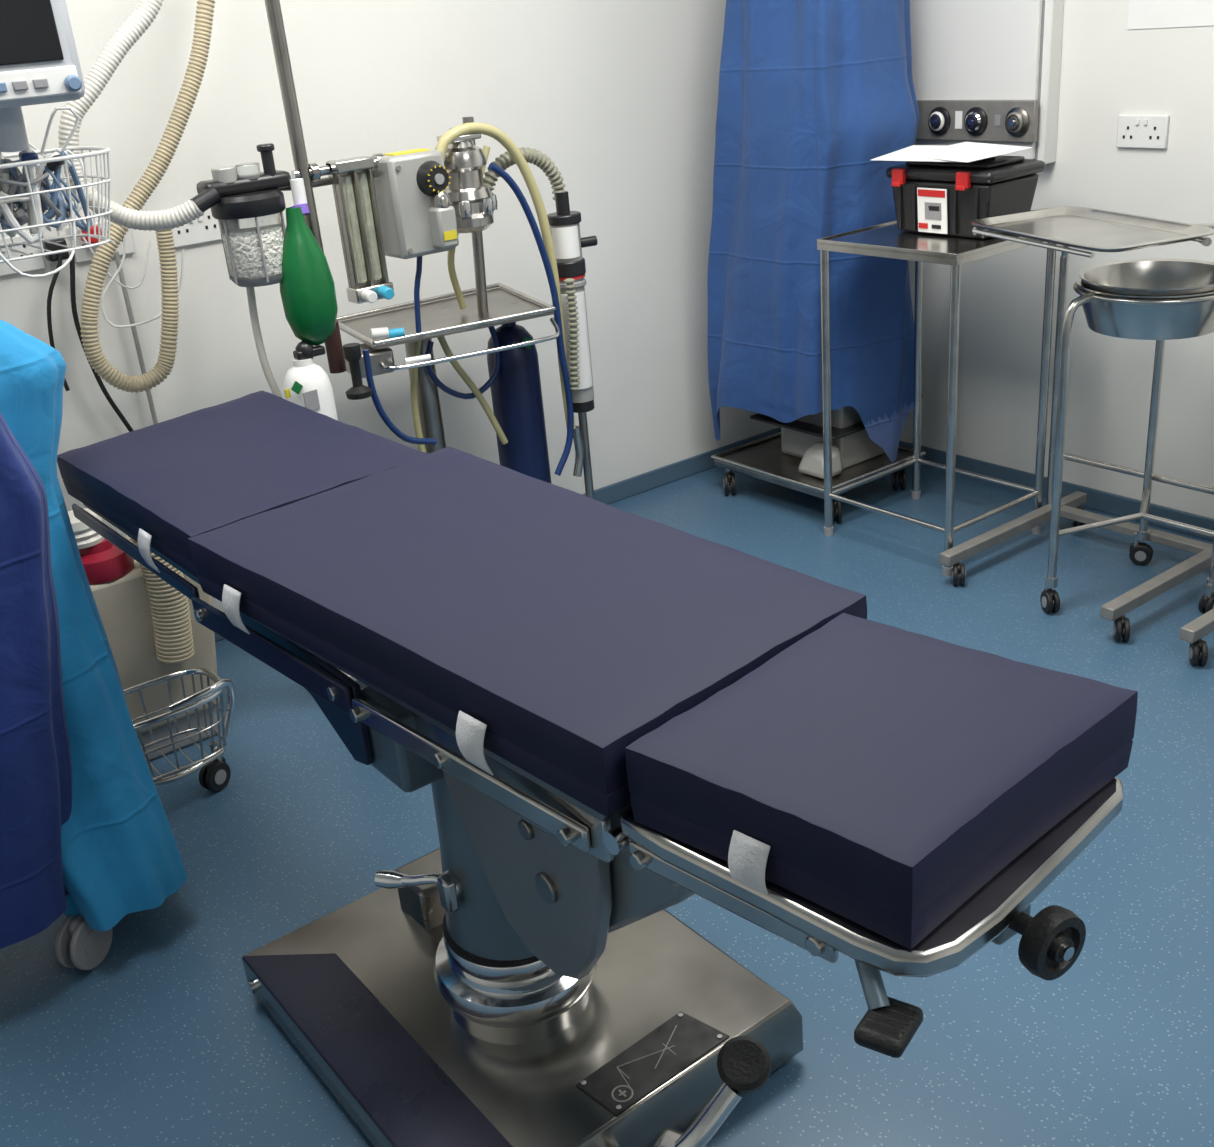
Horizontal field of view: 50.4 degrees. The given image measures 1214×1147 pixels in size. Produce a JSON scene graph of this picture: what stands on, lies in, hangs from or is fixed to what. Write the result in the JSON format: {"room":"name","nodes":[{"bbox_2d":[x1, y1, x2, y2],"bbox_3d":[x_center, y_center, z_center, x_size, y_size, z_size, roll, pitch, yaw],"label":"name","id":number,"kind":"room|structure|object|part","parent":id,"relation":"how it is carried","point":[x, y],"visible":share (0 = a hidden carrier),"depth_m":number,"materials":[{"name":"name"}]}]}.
{"room":"operating room","nodes":[
{"label":"operating room","id":0,"kind":"room"},
{"bbox_2d":[0,0,779,612],"bbox_3d":[-1.383,-0.982,3.086,5.300,2.650,0.100,-21,28,-32],"label":"wall","id":1,"kind":"structure","parent":0,"point":[621,96],"depth_m":3.71,"materials":[{"name":"paint"}]},
{"bbox_2d":[0,233,45,276],"bbox_3d":[-1.418,-0.754,3.062,0.147,0.086,0.017,-21,28,-32],"label":"wall socket","id":2,"kind":"object","parent":1,"relation":"attached to","point":[37,263],"visible":0.62,"depth_m":3.07,"materials":[{"name":"white plastic"}]},
{"bbox_2d":[0,0,84,151],"bbox_3d":[-1.372,-1.022,2.488,0.465,0.520,0.784,-21,28,-32],"label":"patient monitor","id":3,"kind":"object","parent":1,"relation":"attached to","point":[40,64],"visible":1,"depth_m":2.31,"materials":[{"name":"grey plastic"}]},
{"bbox_2d":[0,106,114,277],"bbox_3d":[-1.165,-0.747,2.532,0.380,0.296,0.291,-21,28,-32],"label":"wire basket","id":4,"kind":"object","parent":3,"relation":"hanging from","point":[30,191],"visible":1,"depth_m":2.51,"materials":[{"name":"white metal"}]},
{"bbox_2d":[67,221,134,262],"bbox_3d":[-1.244,-0.821,3.179,0.147,0.086,0.017,-21,28,-32],"label":"wall socket","id":5,"kind":"object","parent":1,"relation":"attached to","point":[83,255],"visible":0.26,"depth_m":3.17,"materials":[{"name":"white plastic"}]},
{"bbox_2d":[28,142,183,431],"bbox_3d":[-1.191,-0.451,3.283,0.358,1.352,0.098,-21,28,-32],"label":"power cable","id":6,"kind":"object","parent":1,"relation":"attached to","point":[59,257],"visible":0.59,"depth_m":3.15,"materials":[{"name":"black rubber"}]},
{"bbox_2d":[172,208,221,247],"bbox_3d":[-1.054,-0.890,3.309,0.147,0.086,0.017,-21,28,-32],"label":"wall socket","id":7,"kind":"object","parent":1,"relation":"attached to","point":[204,229],"visible":0.44,"depth_m":3.31,"materials":[{"name":"white plastic"}]},
{"bbox_2d":[214,427,780,641],"bbox_3d":[-1.281,0.229,3.535,5.200,0.065,0.012,-21,28,-32],"label":"baseboard","id":8,"kind":"structure","parent":1,"relation":"attached to","point":[623,489],"depth_m":4.52,"materials":[{"name":"blue"}]},
{"bbox_2d":[0,464,1213,1146],"bbox_3d":[0.290,1.004,1.648,5.200,0.100,5.160,-21,28,-32],"label":"floor","id":9,"kind":"structure","parent":0,"point":[165,1042],"depth_m":2.36,"materials":[{"name":"plastic"}]},
{"bbox_2d":[0,320,186,970],"bbox_3d":[-1.243,0.214,2.164,0.939,1.178,0.437,-21,28,-32],"label":"trolley","id":10,"kind":"object","parent":9,"relation":"on","point":[86,834],"visible":1,"depth_m":2.26,"materials":[{"name":"teal fabric"}]},
{"bbox_2d":[0,412,71,948],"bbox_3d":[-1.267,0.198,2.078,0.820,0.965,0.347,-21,28,-32],"label":"drape","id":11,"kind":"object","parent":10,"relation":"hanging from","point":[36,583],"depth_m":2.18,"materials":[{"name":"blue fabric"}]},
{"bbox_2d":[68,508,218,761],"bbox_3d":[-1.091,0.119,3.049,0.308,0.622,0.328,-21,28,-32],"label":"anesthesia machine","id":12,"kind":"object","parent":9,"relation":"on","point":[152,630],"visible":0.57,"depth_m":2.94,"materials":[{"name":"beige plastic"}]},
{"bbox_3d":[-1.146,-0.040,2.899,0.150,0.082,0.150,-21,28,-32],"label":"sharp lid","id":13,"kind":"part","parent":12,"relation":"part of","materials":[{"name":"red plastic"}]},
{"bbox_2d":[123,668,234,790],"bbox_3d":[-0.977,0.377,2.866,0.322,0.279,0.196,-21,28,-32],"label":"cart","id":14,"kind":"object","parent":9,"relation":"on","point":[215,773],"visible":0.55,"depth_m":2.87,"materials":[{"name":"silver metal"}]},
{"bbox_2d":[123,668,224,730],"bbox_3d":[-0.993,0.279,2.818,0.306,0.016,0.196,-21,28,-32],"label":"basket","id":15,"kind":"object","parent":14,"relation":"on","point":[195,700],"depth_m":2.81,"materials":[{"name":"silver metal"}]},
{"bbox_2d":[131,701,224,754],"bbox_3d":[-0.987,0.343,2.846,0.276,0.006,0.176,-21,28,-32],"label":"basket","id":16,"kind":"object","parent":14,"relation":"on","point":[146,714],"depth_m":2.84,"materials":[{"name":"silver metal"}]},
{"bbox_2d":[141,727,226,780],"bbox_3d":[-0.982,0.406,2.874,0.258,0.008,0.168,-21,28,-32],"label":"basket","id":17,"kind":"object","parent":14,"relation":"on","point":[216,751],"depth_m":2.87,"materials":[{"name":"silver metal"}]},
{"bbox_3d":[-0.944,0.433,2.834,0.225,0.037,0.035,-24,30,-37],"label":"leg frame","id":18,"kind":"part","parent":14,"relation":"part of","materials":[{"name":"silver metal"}]},
{"bbox_3d":[-0.886,0.406,2.920,0.019,0.052,0.019,-21,28,-32],"label":"caster stem","id":19,"kind":"part","parent":14,"relation":"part of","materials":[{"name":"silver metal"}]},
{"bbox_2d":[58,0,597,680],"bbox_3d":[-0.608,-0.761,3.172,1.293,2.050,0.517,-21,28,-32],"label":"machine","id":20,"kind":"object","parent":9,"relation":"on","point":[407,204],"visible":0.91,"depth_m":3.07,"materials":[{"name":"metal"}]},
{"bbox_2d":[190,187,220,211],"bbox_3d":[-0.859,-0.799,2.762,0.063,0.053,0.036,-21,28,-32],"label":"connector","id":21,"kind":"object","parent":20,"relation":"attached to","point":[208,197],"depth_m":2.75,"materials":[{"name":"black plastic"}]},
{"bbox_3d":[-0.855,-0.732,2.882,0.006,0.150,0.006,-21,28,-32],"label":"absorber rod","id":22,"kind":"part","parent":20,"relation":"part of","materials":[{"name":"grey metal"}]},
{"bbox_3d":[-0.825,-0.708,2.821,0.006,0.150,0.006,-21,28,-32],"label":"absorber rod","id":23,"kind":"part","parent":20,"relation":"part of","materials":[{"name":"grey plastic"}]},
{"bbox_3d":[-0.791,-0.816,2.838,0.160,0.047,0.160,-21,28,-32],"label":"absorber lid","id":24,"kind":"part","parent":20,"relation":"part of","materials":[{"name":"black plastic"}]},
{"bbox_3d":[-0.788,-0.783,2.853,0.142,0.045,0.142,-21,28,-32],"label":"absorber glass","id":25,"kind":"part","parent":20,"relation":"part of","materials":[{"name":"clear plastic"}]},
{"bbox_2d":[230,274,282,286],"bbox_3d":[-0.777,-0.664,2.905,0.138,0.025,0.138,-21,28,-32],"label":"canister","id":26,"kind":"object","parent":20,"relation":"on","point":[242,280],"depth_m":2.85,"materials":[{"name":"clear plastic"}]},
{"bbox_3d":[-0.753,-0.711,2.813,0.006,0.150,0.006,-21,28,-32],"label":"absorber rod","id":27,"kind":"part","parent":20,"relation":"part of","materials":[{"name":"grey plastic"}]},
{"bbox_3d":[-0.743,-0.896,2.834,0.026,0.070,0.026,-21,28,-32],"label":"absorber valve post","id":28,"kind":"part","parent":20,"relation":"part of","materials":[{"name":"black plastic"}]},
{"bbox_3d":[-0.712,-0.738,2.865,0.006,0.150,0.006,-21,28,-32],"label":"absorber rod","id":29,"kind":"part","parent":20,"relation":"part of","materials":[{"name":"grey plastic"}]},
{"bbox_3d":[-0.717,-0.877,2.910,0.026,0.036,0.088,10,28,31],"label":"absorber arm","id":30,"kind":"part","parent":20,"relation":"part of","materials":[{"name":"black plastic"}]},
{"bbox_3d":[-0.602,-0.483,3.087,0.064,0.130,0.064,-21,28,-32],"label":"yoke knob","id":31,"kind":"part","parent":20,"relation":"part of","materials":[{"name":"black rubber"}]},
{"bbox_3d":[-0.569,-0.661,3.068,0.028,0.032,0.052,-21,28,-32],"label":"flow knob","id":32,"kind":"part","parent":20,"relation":"part of","materials":[{"name":"white plastic"}]},
{"bbox_3d":[-0.534,-0.675,3.092,0.028,0.032,0.052,-21,28,-32],"label":"flow knob","id":33,"kind":"part","parent":20,"relation":"part of","materials":[{"name":"teal plastic"}]},
{"bbox_3d":[-0.393,-0.889,3.062,0.040,0.036,0.040,-21,28,-32],"label":"filler knob","id":34,"kind":"part","parent":20,"relation":"part of","materials":[{"name":"silver metal"}]},
{"bbox_2d":[339,287,553,348],"bbox_3d":[-0.435,-0.681,3.412,0.518,0.008,0.421,-16,26,-24],"label":"shelf","id":35,"kind":"object","parent":20,"relation":"attached to","point":[444,317],"depth_m":3.38,"materials":[{"name":"metal"}]},
{"bbox_3d":[-0.361,-1.062,3.139,0.085,0.014,0.075,-21,28,-32],"label":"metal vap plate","id":36,"kind":"part","parent":20,"relation":"part of","materials":[{"name":"silver metal"}]},
{"bbox_3d":[-0.345,-0.889,3.147,0.032,0.040,0.032,-21,28,-32],"label":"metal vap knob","id":37,"kind":"part","parent":20,"relation":"part of","materials":[{"name":"silver metal"}]},
{"bbox_3d":[-0.337,-0.576,3.252,0.490,0.046,0.070,-16,26,-24],"label":"shelf handle","id":38,"kind":"part","parent":20,"relation":"part of","materials":[{"name":"silver metal"}]},
{"bbox_3d":[-0.294,-0.905,3.173,0.032,0.040,0.032,-21,28,-32],"label":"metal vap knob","id":39,"kind":"part","parent":20,"relation":"part of","materials":[{"name":"silver metal"}]},
{"bbox_3d":[-0.289,-0.927,3.222,0.032,0.040,0.032,-21,28,-32],"label":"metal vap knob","id":40,"kind":"part","parent":20,"relation":"part of","materials":[{"name":"silver metal"}]},
{"bbox_2d":[549,223,582,262],"bbox_3d":[-0.109,-0.883,3.423,0.080,0.110,0.080,-21,28,-32],"label":"cylinder","id":41,"kind":"object","parent":20,"relation":"on","point":[566,237],"depth_m":3.39,"materials":[{"name":"white plastic"}]},
{"bbox_2d":[559,277,593,402],"bbox_3d":[-0.087,-0.644,3.528,0.076,0.345,0.076,-21,28,-32],"label":"tube","id":42,"kind":"object","parent":20,"relation":"on","point":[584,394],"depth_m":3.50,"materials":[{"name":"white plastic"}]},
{"bbox_3d":[-0.053,-0.268,3.693,0.024,0.440,0.024,-21,28,-32],"label":"suction post","id":43,"kind":"part","parent":20,"relation":"part of","materials":[{"name":"metal"}]},
{"bbox_2d":[57,391,1137,1146],"bbox_3d":[-0.228,0.347,2.031,0.642,0.878,2.086,-21,28,-32],"label":"table","id":44,"kind":"object","parent":9,"relation":"on","point":[613,718],"visible":1,"depth_m":1.63,"materials":[{"name":"blue leather"}]},
{"bbox_3d":[-0.839,-0.043,2.270,0.010,0.038,0.571,-22,29,-34],"label":"head rail","id":45,"kind":"part","parent":44,"relation":"part of","materials":[{"name":"silver metal"}]},
{"bbox_2d":[57,391,428,577],"bbox_3d":[-0.685,-0.188,2.366,0.473,0.083,0.737,-21,28,-32],"label":"cushion","id":46,"kind":"object","parent":44,"relation":"on","point":[168,483],"depth_m":2.27,"materials":[{"name":"blue plastic"}]},
{"bbox_3d":[-0.503,0.114,1.904,0.010,0.045,0.471,-24,30,-36],"label":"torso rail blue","id":47,"kind":"part","parent":44,"relation":"part of","materials":[{"name":"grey metal"}]},
{"bbox_3d":[-0.474,0.148,1.939,0.012,0.134,0.469,-21,28,-32],"label":"blue plate","id":48,"kind":"part","parent":44,"relation":"part of","materials":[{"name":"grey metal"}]},
{"bbox_3d":[-0.270,0.457,1.919,0.082,0.031,0.018,4,25,20],"label":"lever handle","id":49,"kind":"part","parent":44,"relation":"part of","materials":[{"name":"silver metal"}]},
{"bbox_3d":[-0.179,0.236,1.572,0.010,0.032,0.467,-24,30,-37],"label":"torso rail","id":50,"kind":"part","parent":44,"relation":"part of","materials":[{"name":"silver metal"}]},
{"bbox_3d":[-0.147,0.246,1.592,0.012,0.120,0.500,-21,28,-32],"label":"plate","id":51,"kind":"part","parent":44,"relation":"part of","materials":[{"name":"silver metal"}]},
{"bbox_2d":[188,446,866,817],"bbox_3d":[-0.160,0.023,1.774,0.524,0.092,0.995,-21,28,-32],"label":"cushion","id":52,"kind":"object","parent":44,"relation":"on","point":[552,629],"depth_m":1.63,"materials":[{"name":"blue plastic"}]},
{"bbox_3d":[-0.105,0.349,1.622,0.023,0.308,0.359,-21,28,-32],"label":"pedestal head plate","id":53,"kind":"part","parent":44,"relation":"part of","materials":[{"name":"grey metal"}]},
{"bbox_3d":[0.069,0.720,1.907,0.226,0.004,0.091,-23,29,-35],"label":"instruction plate","id":54,"kind":"part","parent":44,"relation":"part of","materials":[{"name":"grey metal"}]},
{"bbox_3d":[0.090,0.772,1.771,0.199,0.138,0.072,-4,24,2],"label":"pedal lever","id":55,"kind":"part","parent":44,"relation":"part of","materials":[{"name":"silver metal"}]},
{"bbox_3d":[0.099,0.790,1.763,0.070,0.030,0.050,9,27,29],"label":"pedal arm","id":56,"kind":"part","parent":44,"relation":"part of","materials":[{"name":"silver metal"}]},
{"bbox_3d":[0.118,0.319,1.272,0.263,0.030,0.010,18,33,42],"label":"leg rail","id":57,"kind":"part","parent":44,"relation":"part of","materials":[{"name":"silver metal"}]},
{"bbox_3d":[0.289,0.247,1.332,0.427,0.027,0.378,-21,28,-32],"label":"leg frame","id":58,"kind":"part","parent":44,"relation":"part of","materials":[{"name":"silver metal"}]},
{"bbox_3d":[0.235,0.359,1.154,0.020,0.053,0.057,-9,24,-8],"label":"pedal rod","id":59,"kind":"part","parent":44,"relation":"part of","materials":[{"name":"silver metal"}]},
{"bbox_2d":[625,613,1137,949],"bbox_3d":[0.281,0.185,1.315,0.348,0.094,0.392,18,32,42],"label":"cushion","id":60,"kind":"object","parent":44,"relation":"on","point":[874,785],"depth_m":1.25,"materials":[{"name":"blue plastic"}]},
{"bbox_3d":[0.407,0.337,1.177,0.068,0.068,0.026,-18,27,-27],"label":"lock knob","id":61,"kind":"part","parent":44,"relation":"part of","materials":[{"name":"black rubber"}]},
{"bbox_2d":[707,0,925,522],"bbox_3d":[0.647,-1.143,4.044,0.600,1.840,0.662,-21,28,-32],"label":"draped equipment trolley","id":62,"kind":"object","parent":9,"relation":"on","point":[811,92],"visible":0.9,"depth_m":3.88,"materials":[{"name":"blue fabric"}]},
{"bbox_2d":[750,413,864,440],"bbox_3d":[0.720,-0.521,4.271,0.320,0.012,0.380,-21,28,-32],"label":"shelf","id":63,"kind":"object","parent":62,"relation":"attached to","point":[808,425],"depth_m":4.15,"materials":[{"name":"black metal"}]},
{"bbox_2d":[817,220,1056,575],"bbox_3d":[0.954,-0.535,3.765,0.440,0.903,0.490,-21,28,-32],"label":"trolley","id":64,"kind":"object","parent":9,"relation":"on","point":[885,240],"visible":0.84,"depth_m":3.66,"materials":[{"name":"silver metal"}]},
{"bbox_3d":[0.652,-0.528,3.831,0.025,0.888,0.025,-21,28,-32],"label":"leg","id":65,"kind":"part","parent":64,"relation":"part of","materials":[{"name":"silver metal"}]},
{"bbox_3d":[0.976,-0.653,4.049,0.025,0.888,0.025,-21,28,-32],"label":"leg","id":66,"kind":"part","parent":64,"relation":"part of","materials":[{"name":"silver metal"}]},
{"bbox_3d":[0.932,-0.403,3.488,0.025,0.888,0.025,-21,28,-32],"label":"leg","id":67,"kind":"part","parent":64,"relation":"part of","materials":[{"name":"silver metal"}]},
{"bbox_2d":[886,155,1044,238],"bbox_3d":[0.979,-1.054,3.563,0.258,0.208,0.360,-21,28,-32],"label":"toolbox","id":68,"kind":"object","parent":64,"relation":"on","point":[937,198],"visible":0.86,"depth_m":3.48,"materials":[{"name":"black plastic"}]},
{"bbox_2d":[919,223,927,228],"bbox_3d":[0.877,-0.964,3.573,0.006,0.014,0.030,-21,28,-32],"label":"button","id":69,"kind":"object","parent":68,"relation":"attached to","point":[921,225],"depth_m":3.57,"materials":[{"name":"red plastic"}]},
{"bbox_2d":[925,202,941,219],"bbox_3d":[0.892,-0.992,3.529,0.007,0.045,0.055,-21,28,-32],"label":"control panel","id":70,"kind":"object","parent":68,"relation":"attached to","point":[933,210],"depth_m":3.53,"materials":[{"name":"grey plastic"}]},
{"bbox_2d":[928,206,938,210],"bbox_3d":[0.894,-0.994,3.523,0.010,0.020,0.035,-21,28,-32],"label":"display","id":71,"kind":"object","parent":68,"relation":"on","point":[930,208],"depth_m":3.52,"materials":[{"name":"black plastic"}]},
{"bbox_2d":[871,142,1032,162],"bbox_3d":[0.946,-1.148,3.514,0.278,0.018,0.402,-21,28,-32],"label":"paper sheet","id":72,"kind":"object","parent":68,"relation":"on","point":[966,152],"visible":1,"depth_m":3.51,"materials":[{"name":"white paper"}]},
{"bbox_3d":[0.981,-1.110,3.545,0.240,0.031,0.360,-21,28,-32],"label":"lid","id":73,"kind":"part","parent":68,"relation":"part of","materials":[{"name":"black plastic"}]},
{"bbox_3d":[0.979,-1.131,3.536,0.160,0.014,0.280,-21,28,-32],"label":"lid","id":74,"kind":"part","parent":68,"relation":"part of","materials":[{"name":"black plastic"}]},
{"bbox_3d":[1.256,-0.528,3.706,0.025,0.888,0.025,-21,28,-32],"label":"leg","id":75,"kind":"part","parent":64,"relation":"part of","materials":[{"name":"silver metal"}]},
{"bbox_2d":[939,206,1213,641],"bbox_3d":[1.286,-0.425,3.349,0.705,0.980,0.600,-21,28,-32],"label":"tray stand","id":76,"kind":"object","parent":9,"relation":"on","point":[1091,229],"visible":0.96,"depth_m":3.30,"materials":[{"name":"silver metal"}]},
{"bbox_2d":[970,206,1213,257],"bbox_3d":[1.147,-0.818,3.090,0.449,0.031,0.596,-21,28,-32],"label":"tray","id":77,"kind":"object","parent":76,"relation":"on","point":[1091,229],"depth_m":3.09,"materials":[{"name":"silver metal"}]},
{"bbox_2d":[1040,259,1213,613],"bbox_3d":[1.341,-0.342,3.308,0.440,0.852,0.397,-2,24,7],"label":"stand","id":78,"kind":"object","parent":9,"relation":"on","point":[1160,300],"visible":0.99,"depth_m":3.21,"materials":[{"name":"silver metal"}]},
{"bbox_3d":[1.156,-0.322,3.225,0.082,0.753,0.023,-12,25,-16],"label":"leg","id":79,"kind":"part","parent":78,"relation":"part of","materials":[{"name":"silver metal"}]},
{"bbox_3d":[1.479,-0.094,3.602,0.017,0.039,0.017,-21,28,-32],"label":"caster stem","id":80,"kind":"part","parent":78,"relation":"part of","materials":[{"name":"silver metal"}]},
{"bbox_2d":[1076,277,1213,339],"bbox_3d":[1.340,-0.661,3.156,0.368,0.115,0.368,-21,28,-32],"label":"bowl","id":81,"kind":"object","parent":78,"relation":"on","point":[1139,308],"depth_m":3.04,"materials":[{"name":"silver metal"}]},
{"bbox_2d":[1079,259,1213,295],"bbox_3d":[1.339,-0.673,3.151,0.356,0.121,0.356,-21,28,-32],"label":"bowl","id":82,"kind":"object","parent":78,"relation":"on","point":[1137,277],"depth_m":3.25,"materials":[{"name":"silver metal"}]},
{"bbox_3d":[1.456,-0.440,3.434,0.023,0.752,0.044,8,27,28],"label":"leg","id":83,"kind":"part","parent":78,"relation":"part of","materials":[{"name":"silver metal"}]},
{"bbox_3d":[1.528,0.045,3.275,0.017,0.039,0.017,-21,28,-32],"label":"caster stem","id":84,"kind":"part","parent":78,"relation":"part of","materials":[{"name":"silver metal"}]},
{"bbox_3d":[1.500,-0.314,3.136,0.024,0.753,0.052,-21,28,-32],"label":"leg","id":85,"kind":"part","parent":78,"relation":"part of","materials":[{"name":"silver metal"}]},
{"bbox_2d":[1180,608,1213,665],"bbox_3d":[1.678,-0.223,2.888,0.544,0.915,0.450,-21,28,-32],"label":"stand","id":86,"kind":"object","parent":9,"relation":"on","point":[1193,632],"visible":1,"depth_m":3.06,"materials":[{"name":"metal"}]},
{"bbox_2d":[900,0,1213,518],"bbox_3d":[2.269,-1.060,2.508,0.100,2.650,5.160,-21,28,-32],"label":"wall","id":87,"kind":"structure","parent":0,"point":[1109,70],"depth_m":3.75,"materials":[{"name":"paint"}]},
{"bbox_2d":[910,0,1063,163],"bbox_3d":[1.015,-1.736,3.770,0.124,1.020,0.665,-21,28,-32],"label":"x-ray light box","id":88,"kind":"object","parent":87,"relation":"attached to","point":[984,71],"visible":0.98,"depth_m":3.75,"materials":[{"name":"white plastic"}]},
{"bbox_2d":[928,107,950,134],"bbox_3d":[1.001,-1.372,3.914,0.033,0.080,0.080,-21,28,-32],"label":"outlet","id":89,"kind":"object","parent":88,"relation":"attached to","point":[939,118],"depth_m":3.90,"materials":[{"name":"black plastic"}]},
{"bbox_2d":[964,107,987,135],"bbox_3d":[1.083,-1.335,3.814,0.033,0.080,0.080,-21,28,-32],"label":"outlet","id":90,"kind":"object","parent":88,"relation":"attached to","point":[975,118],"depth_m":3.80,"materials":[{"name":"black metal"}]},
{"bbox_3d":[1.063,-1.361,3.875,0.019,0.115,0.530,-21,28,-32],"label":"steel panel","id":91,"kind":"part","parent":88,"relation":"part of","materials":[{"name":"silver metal"}]},
{"bbox_2d":[1005,107,1029,135],"bbox_3d":[1.171,-1.296,3.706,0.033,0.080,0.080,-21,28,-32],"label":"outlet","id":92,"kind":"object","parent":88,"relation":"attached to","point":[1017,119],"depth_m":3.70,"materials":[{"name":"metal"}]},
{"bbox_2d":[899,440,1213,540],"bbox_3d":[2.336,0.138,2.991,0.012,0.065,5.148,-21,28,-32],"label":"baseboard","id":93,"kind":"structure","parent":87,"relation":"attached to","point":[1099,500],"depth_m":4.00,"materials":[{"name":"blue"}]},
{"bbox_2d":[1116,115,1169,148],"bbox_3d":[1.459,-1.205,3.517,0.017,0.086,0.147,-21,28,-32],"label":"wall socket","id":94,"kind":"object","parent":87,"relation":"attached to","point":[1134,131],"visible":1,"depth_m":3.51,"materials":[{"name":"white plastic"}]},
{"bbox_2d":[1127,0,1213,29],"bbox_3d":[1.490,-1.528,3.298,0.002,0.240,0.330,-21,28,-32],"label":"paper notice","id":95,"kind":"object","parent":87,"relation":"attached to","point":[1143,14],"visible":1,"depth_m":3.37,"materials":[{"name":"white paper"}]}
]}

